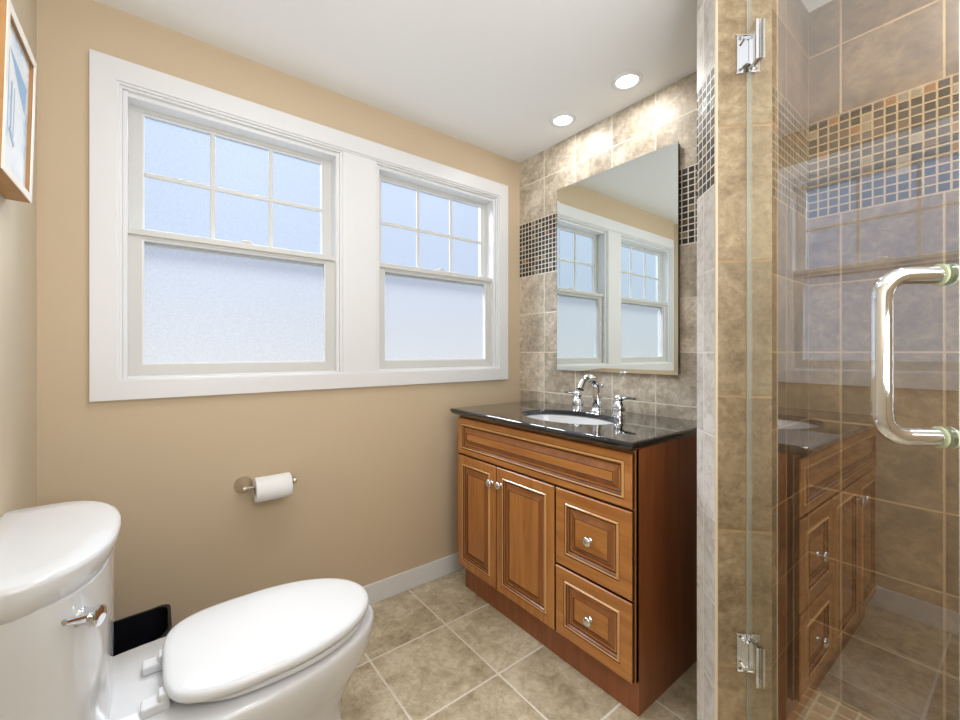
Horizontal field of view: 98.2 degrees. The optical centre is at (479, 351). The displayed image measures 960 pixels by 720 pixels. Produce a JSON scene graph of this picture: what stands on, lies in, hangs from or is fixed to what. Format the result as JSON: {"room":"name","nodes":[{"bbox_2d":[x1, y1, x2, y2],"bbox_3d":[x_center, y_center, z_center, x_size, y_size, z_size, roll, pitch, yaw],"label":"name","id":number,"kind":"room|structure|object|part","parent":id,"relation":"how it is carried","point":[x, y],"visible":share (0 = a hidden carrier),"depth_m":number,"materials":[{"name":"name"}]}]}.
{"room":"bathroom","nodes":[
{"label":"bathroom","id":0,"kind":"room"},
{"bbox_2d":[0,0,36,517],"bbox_3d":[-0.430,0.013,-0.024,0.100,2.440,3.390,0,0,-38],"label":"wall","id":1,"kind":"structure","parent":0,"point":[18,220],"depth_m":1.18,"materials":[{"name":"beige paint"}]},
{"bbox_2d":[0,0,36,202],"bbox_3d":[-1.112,-0.576,0.979,0.045,0.370,0.266,2,-1,-38],"label":"framed picture","id":2,"kind":"object","parent":1,"relation":"attached to","point":[18,66],"visible":1,"depth_m":0.99,"materials":[{"name":"brown wood"}]},
{"bbox_2d":[37,0,519,628],"bbox_3d":[-0.623,0.013,2.044,2.336,2.440,0.112,0,0,-38],"label":"wall","id":3,"kind":"structure","parent":0,"point":[374,497],"depth_m":1.65,"materials":[{"name":"beige paint"}]},
{"bbox_2d":[123,90,338,377],"bbox_3d":[-0.997,-0.417,1.756,0.772,1.036,0.104,0,0,-38],"label":"window","id":4,"kind":"structure","parent":3,"relation":"in","point":[136,108],"depth_m":1.67,"materials":[{"name":"white paint"}]},
{"bbox_3d":[-1.017,-0.667,1.781,0.752,0.520,0.030,0,0,-38],"label":"sash","id":5,"kind":"part","parent":4,"relation":"part of","materials":[{"name":"grey plastic"}]},
{"bbox_3d":[-0.985,-0.182,1.741,0.762,0.538,0.042,0,0,-38],"label":"sash","id":6,"kind":"part","parent":4,"relation":"part of","materials":[{"name":"white glass"}]},
{"bbox_2d":[234,476,297,492],"bbox_3d":[-0.882,0.543,1.720,0.225,0.068,0.082,0,0,-38],"label":"toilet paper holder","id":7,"kind":"object","parent":3,"relation":"attached to","point":[243,484],"visible":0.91,"depth_m":1.68,"materials":[{"name":"silver metal"}]},
{"bbox_2d":[253,472,292,502],"bbox_3d":[-0.852,0.555,1.709,0.132,0.098,0.098,0,0,-38],"label":"toilet paper roll","id":8,"kind":"object","parent":7,"relation":"on","point":[276,486],"visible":0.98,"depth_m":1.68,"materials":[{"name":"white paper"}]},
{"bbox_2d":[89,49,507,401],"bbox_3d":[-0.610,-0.428,2.034,1.893,1.193,0.120,0,0,-38],"label":"trim","id":9,"kind":"structure","parent":3,"relation":"attached to","point":[359,158],"depth_m":1.72,"materials":[{"name":"white paint"}]},
{"bbox_2d":[363,552,464,604],"bbox_3d":[-0.581,1.184,1.999,2.123,0.098,0.012,0,0,-38],"label":"baseboard","id":10,"kind":"structure","parent":3,"relation":"attached to","point":[385,588],"depth_m":2.17,"materials":[{"name":"white paint"}]},
{"bbox_2d":[377,165,494,370],"bbox_3d":[-0.242,-0.417,2.344,0.765,1.036,0.104,0,0,-38],"label":"window","id":11,"kind":"structure","parent":3,"relation":"in","point":[485,278],"depth_m":2.37,"materials":[{"name":"white paint"}]},
{"bbox_3d":[-0.262,-0.667,2.369,0.745,0.520,0.030,0,0,-38],"label":"sash","id":12,"kind":"part","parent":11,"relation":"part of","materials":[{"name":"grey plastic"}]},
{"bbox_3d":[-0.231,-0.182,2.329,0.755,0.538,0.042,0,0,-38],"label":"sash","id":13,"kind":"part","parent":11,"relation":"part of","materials":[{"name":"white glass"}]},
{"bbox_2d":[95,0,831,162],"bbox_3d":[0.428,-1.247,0.694,2.336,0.080,3.670,0,0,-38],"label":"ceiling","id":14,"kind":"structure","parent":0,"point":[492,76],"depth_m":1.65,"materials":[{"name":"white paint"}]},
{"bbox_2d":[550,113,575,127],"bbox_3d":[0.431,-1.204,2.164,0.134,0.007,0.134,0,0,-38],"label":"recessed light","id":15,"kind":"object","parent":14,"relation":"in","point":[560,120],"visible":1,"depth_m":2.16,"materials":[{"name":"white paint"}]},
{"bbox_2d":[611,71,642,90],"bbox_3d":[0.655,-1.204,1.853,0.134,0.007,0.134,0,0,-38],"label":"recessed light","id":16,"kind":"object","parent":14,"relation":"in","point":[625,81],"visible":1,"depth_m":1.85,"materials":[{"name":"white paint"}]},
{"bbox_2d":[341,568,696,719],"bbox_3d":[0.428,1.273,0.694,2.336,0.080,3.670,0,0,-38],"label":"floor","id":17,"kind":"structure","parent":0,"point":[436,650],"depth_m":1.60,"materials":[{"name":"tile"}]},
{"bbox_2d":[113,604,171,656],"bbox_3d":[-1.187,1.069,1.338,0.312,0.324,0.230,0,0,-38],"label":"wastebasket","id":18,"kind":"object","parent":17,"relation":"on","point":[136,630],"visible":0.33,"depth_m":1.46,"materials":[{"name":"black plastic"}]},
{"bbox_2d":[0,501,373,719],"bbox_3d":[-0.698,0.816,1.104,0.855,0.834,0.524,0,0,-38],"label":"toilet","id":19,"kind":"object","parent":17,"relation":"on","point":[288,651],"visible":1,"depth_m":0.97,"materials":[{"name":"white ceramic"}]},
{"bbox_3d":[-0.947,0.645,0.910,0.216,0.375,0.472,0,0,-38],"label":"tank","id":20,"kind":"part","parent":19,"relation":"part of","materials":[{"name":"white ceramic"}]},
{"bbox_3d":[-0.943,0.435,0.913,0.234,0.072,0.524,0,0,-38],"label":"tank lid","id":21,"kind":"part","parent":19,"relation":"part of","materials":[{"name":"white ceramic"}]},
{"bbox_3d":[-0.755,0.505,0.784,0.047,0.050,0.078,0,0,-8],"label":"flush lever","id":22,"kind":"part","parent":19,"relation":"part of","materials":[{"name":"silver metal"}]},
{"bbox_3d":[-0.686,1.027,1.113,0.825,0.413,0.432,0,0,-38],"label":"bowl","id":23,"kind":"part","parent":19,"relation":"part of","materials":[{"name":"white ceramic"}]},
{"bbox_3d":[-0.582,0.776,1.195,0.526,0.027,0.398,0,0,-38],"label":"seat lid","id":24,"kind":"part","parent":19,"relation":"part of","materials":[{"name":"white plastic"}]},
{"bbox_3d":[-0.573,0.803,1.201,0.481,0.016,0.380,0,0,-38],"label":"seat","id":25,"kind":"part","parent":19,"relation":"part of","materials":[{"name":"white plastic"}]},
{"bbox_2d":[458,415,696,716],"bbox_3d":[0.412,0.780,1.954,0.610,0.904,1.022,0,0,-38],"label":"vanity cabinet","id":26,"kind":"object","parent":17,"relation":"on","point":[590,549],"visible":0.89,"depth_m":1.59,"materials":[{"name":"brown wood"}]},
{"bbox_3d":[-0.018,0.822,2.068,0.022,0.574,0.307,0,0,-38],"label":"door","id":27,"kind":"part","parent":26,"relation":"part of","materials":[{"name":"brown wood"}]},
{"bbox_3d":[0.045,0.616,1.954,0.030,0.036,0.036,0,0,-38],"label":"knob","id":28,"kind":"part","parent":26,"relation":"part of","materials":[{"name":"silver metal"}]},
{"bbox_3d":[0.084,0.611,1.903,0.030,0.036,0.036,0,0,-38],"label":"knob","id":29,"kind":"part","parent":26,"relation":"part of","materials":[{"name":"silver metal"}]},
{"bbox_3d":[0.190,0.822,1.802,0.022,0.574,0.356,0,0,-38],"label":"door","id":30,"kind":"part","parent":26,"relation":"part of","materials":[{"name":"brown wood"}]},
{"bbox_3d":[0.199,0.434,1.789,0.022,0.186,1.013,0,0,-38],"label":"false drawer","id":31,"kind":"part","parent":26,"relation":"part of","materials":[{"name":"brown wood"}]},
{"bbox_3d":[0.215,0.721,1.801,0.019,0.786,1.022,0,0,-38],"label":"frame","id":32,"kind":"part","parent":26,"relation":"part of","materials":[{"name":"brown wood"}]},
{"bbox_2d":[450,400,696,450],"bbox_3d":[0.411,0.310,1.952,0.615,0.031,1.061,0,0,-38],"label":"countertop","id":33,"kind":"structure","parent":26,"relation":"on","point":[631,431],"depth_m":1.70,"materials":[{"name":"black stone"}]},
{"bbox_2d":[525,414,613,424],"bbox_3d":[0.402,0.388,1.909,0.373,0.144,0.529,0,0,-38],"label":"sink basin","id":34,"kind":"object","parent":33,"relation":"in","point":[561,418],"visible":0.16,"depth_m":2.09,"materials":[{"name":"white ceramic"}]},
{"bbox_2d":[564,374,635,414],"bbox_3d":[0.542,0.202,2.031,0.191,0.186,0.410,0,0,-38],"label":"faucet","id":35,"kind":"object","parent":33,"relation":"on","point":[619,407],"visible":1,"depth_m":2.04,"materials":[{"name":"silver metal"}]},
{"bbox_3d":[0.508,0.249,2.160,0.064,0.092,0.064,0,0,-38],"label":"handle","id":36,"kind":"part","parent":35,"relation":"part of","materials":[{"name":"silver metal"}]},
{"bbox_3d":[0.539,0.202,2.029,0.183,0.186,0.070,0,0,-38],"label":"spout","id":37,"kind":"part","parent":35,"relation":"part of","materials":[{"name":"silver metal"}]},
{"bbox_3d":[0.658,0.249,1.967,0.064,0.092,0.064,0,0,-38],"label":"handle","id":38,"kind":"part","parent":35,"relation":"part of","materials":[{"name":"silver metal"}]},
{"bbox_3d":[0.686,0.217,1.931,0.032,0.017,0.075,0,0,-38],"label":"lever","id":39,"kind":"part","parent":35,"relation":"part of","materials":[{"name":"silver metal"}]},
{"bbox_3d":[0.391,0.977,1.509,0.030,0.036,0.036,0,0,-38],"label":"knob","id":40,"kind":"part","parent":26,"relation":"part of","materials":[{"name":"silver metal"}]},
{"bbox_3d":[0.391,0.688,1.509,0.030,0.036,0.036,0,0,-38],"label":"knob","id":41,"kind":"part","parent":26,"relation":"part of","materials":[{"name":"silver metal"}]},
{"bbox_3d":[0.407,0.975,1.522,0.022,0.268,0.336,0,0,-38],"label":"drawer","id":42,"kind":"part","parent":26,"relation":"part of","materials":[{"name":"brown wood"}]},
{"bbox_3d":[0.407,0.684,1.522,0.022,0.298,0.336,0,0,-38],"label":"drawer","id":43,"kind":"part","parent":26,"relation":"part of","materials":[{"name":"brown wood"}]},
{"bbox_2d":[788,686,873,719],"bbox_3d":[1.158,1.210,1.135,0.442,0.044,0.529,0,0,-38],"label":"floor","id":44,"kind":"structure","parent":17,"relation":"on","point":[814,704],"depth_m":1.38,"materials":[{"name":"tile"}]},
{"bbox_2d":[520,0,959,719],"bbox_3d":[1.335,0.013,1.349,0.100,2.440,3.390,0,0,-38],"label":"wall","id":45,"kind":"structure","parent":0,"point":[884,75],"depth_m":1.37,"materials":[{"name":"tile"}]},
{"bbox_2d":[557,141,679,374],"bbox_3d":[0.664,-0.412,2.111,0.021,1.029,0.700,0,0,-38],"label":"wall mirror","id":46,"kind":"object","parent":45,"relation":"attached to","point":[618,227],"visible":1,"depth_m":2.06,"materials":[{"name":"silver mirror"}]},
{"bbox_2d":[697,0,808,719],"bbox_3d":[0.895,0.013,1.338,0.608,2.440,0.202,0,0,-38],"label":"wall","id":47,"kind":"structure","parent":0,"point":[763,163],"depth_m":1.22,"materials":[{"name":"tile"}]},
{"bbox_2d":[714,0,717,719],"bbox_3d":[0.658,0.013,1.155,0.012,2.440,0.012,0,0,-38],"label":"trim","id":48,"kind":"structure","parent":47,"relation":"attached to","point":[715,1],"depth_m":1.15,"materials":[{"name":"beige"}]},
{"bbox_2d":[735,0,959,719],"bbox_3d":[0.661,0.018,0.855,0.181,2.170,0.580,0,0,0],"label":"shower door","id":49,"kind":"structure","parent":47,"relation":"attached to","point":[750,47],"depth_m":0.60,"materials":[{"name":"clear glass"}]},
{"bbox_3d":[0.723,0.820,1.104,0.006,0.104,0.054,0,0,8],"label":"clamp plate","id":50,"kind":"part","parent":49,"relation":"part of","materials":[{"name":"silver metal"}]},
{"bbox_3d":[0.723,-0.813,1.104,0.006,0.104,0.054,0,0,8],"label":"clamp plate","id":51,"kind":"part","parent":49,"relation":"part of","materials":[{"name":"silver metal"}]},
{"bbox_3d":[0.696,0.018,0.850,0.009,2.170,0.573,0,0,8],"label":"glass panel","id":52,"kind":"part","parent":49,"relation":"part of","materials":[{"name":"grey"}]},
{"bbox_3d":[0.613,0.006,0.598,0.086,0.257,0.025,0,0,8],"label":"handle","id":53,"kind":"part","parent":49,"relation":"part of","materials":[{"name":"silver metal"}]},
{"bbox_2d":[932,264,950,285],"bbox_3d":[0.654,-0.110,0.593,0.004,0.031,0.031,0,0,8],"label":"washer","id":54,"kind":"object","parent":49,"relation":"in","point":[941,273],"depth_m":0.58,"materials":[{"name":"green"}]},
{"bbox_2d":[932,426,950,448],"bbox_3d":[0.654,0.122,0.593,0.004,0.031,0.031,0,0,8],"label":"washer","id":55,"kind":"object","parent":49,"relation":"in","point":[941,436],"depth_m":0.58,"materials":[{"name":"green"}]},
{"bbox_2d":[943,427,959,448],"bbox_3d":[0.667,0.122,0.591,0.004,0.031,0.031,0,0,8],"label":"washer","id":56,"kind":"object","parent":49,"relation":"in","point":[951,436],"depth_m":0.58,"materials":[{"name":"green"}]},
{"bbox_2d":[944,263,959,285],"bbox_3d":[0.667,-0.110,0.591,0.004,0.031,0.031,0,0,8],"label":"washer","id":57,"kind":"object","parent":49,"relation":"in","point":[951,271],"depth_m":0.58,"materials":[{"name":"green"}]}
]}

